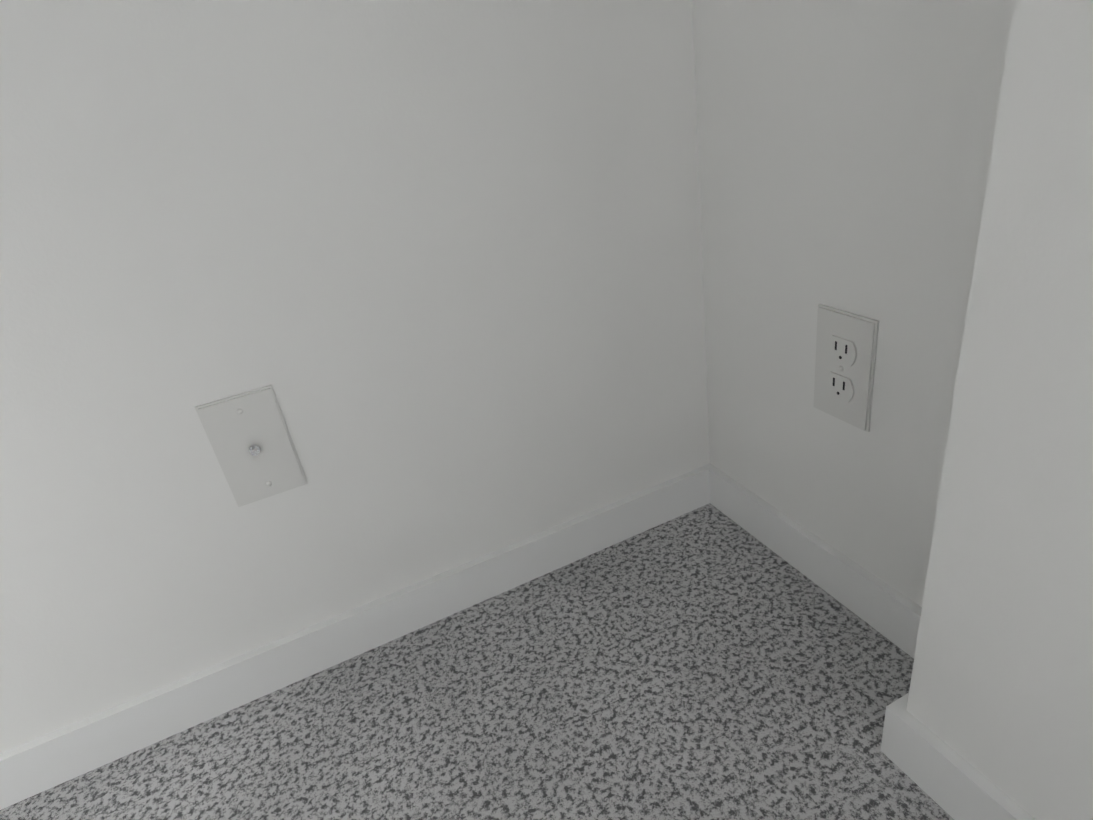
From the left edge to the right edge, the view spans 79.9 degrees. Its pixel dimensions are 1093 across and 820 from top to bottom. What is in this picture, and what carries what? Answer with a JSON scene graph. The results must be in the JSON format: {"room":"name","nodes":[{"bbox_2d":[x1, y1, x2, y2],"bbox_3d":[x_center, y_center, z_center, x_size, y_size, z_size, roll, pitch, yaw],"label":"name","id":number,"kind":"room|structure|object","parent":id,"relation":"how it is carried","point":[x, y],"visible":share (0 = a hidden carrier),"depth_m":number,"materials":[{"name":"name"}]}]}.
{"room":"empty room","nodes":[
{"label":"empty room","id":0,"kind":"room"},
{"bbox_2d":[0,0,709,753],"bbox_3d":[-3.071,-0.126,-0.480,7.300,3.050,0.150,-19,28,-18],"label":"wall","id":1,"kind":"structure","parent":0,"point":[430,272],"depth_m":0.83,"materials":[{"name":"white paint"}]},
{"bbox_2d":[195,385,307,506],"bbox_3d":[-0.375,0.051,0.840,0.091,0.150,0.019,-19,28,-18],"label":"wall plate","id":2,"kind":"object","parent":1,"relation":"attached to","point":[250,440],"visible":1,"depth_m":0.84,"materials":[{"name":"white plastic"}]},
{"bbox_2d":[0,464,711,809],"bbox_3d":[-1.689,0.824,0.518,4.460,0.076,0.014,-19,28,-18],"label":"baseboard","id":3,"kind":"structure","parent":1,"relation":"attached to","point":[36,766],"depth_m":0.99,"materials":[{"name":"white paint"}]},
{"bbox_2d":[0,503,953,819],"bbox_3d":[-0.477,1.927,-1.813,4.755,0.120,6.010,-19,28,-18],"label":"floor","id":4,"kind":"structure","parent":0,"point":[708,663],"depth_m":0.87,"materials":[{"name":"carpet"}]},
{"bbox_2d":[692,0,1092,819],"bbox_3d":[1.223,-0.585,-2.132,0.250,4.100,5.860,-19,28,-18],"label":"wall","id":5,"kind":"structure","parent":0,"point":[914,178],"depth_m":0.65,"materials":[{"name":"white paint"}]},
{"bbox_2d":[708,465,921,657],"bbox_3d":[0.421,0.236,0.986,0.014,0.076,0.490,-19,28,-18],"label":"baseboard","id":6,"kind":"structure","parent":5,"relation":"attached to","point":[881,606],"depth_m":0.98,"materials":[{"name":"white paint"}]},
{"bbox_2d":[813,304,878,431],"bbox_3d":[0.378,-0.053,0.834,0.008,0.150,0.091,-19,28,-18],"label":"electrical outlet","id":7,"kind":"object","parent":5,"relation":"attached to","point":[846,350],"visible":1,"depth_m":0.83,"materials":[{"name":"white plastic"}]},
{"bbox_2d":[881,693,1035,819],"bbox_3d":[1.473,1.294,-1.420,0.014,0.076,5.194,-19,28,-18],"label":"baseboard","id":8,"kind":"structure","parent":5,"relation":"attached to","point":[944,776],"depth_m":0.69,"materials":[{"name":"white paint"}]}
]}

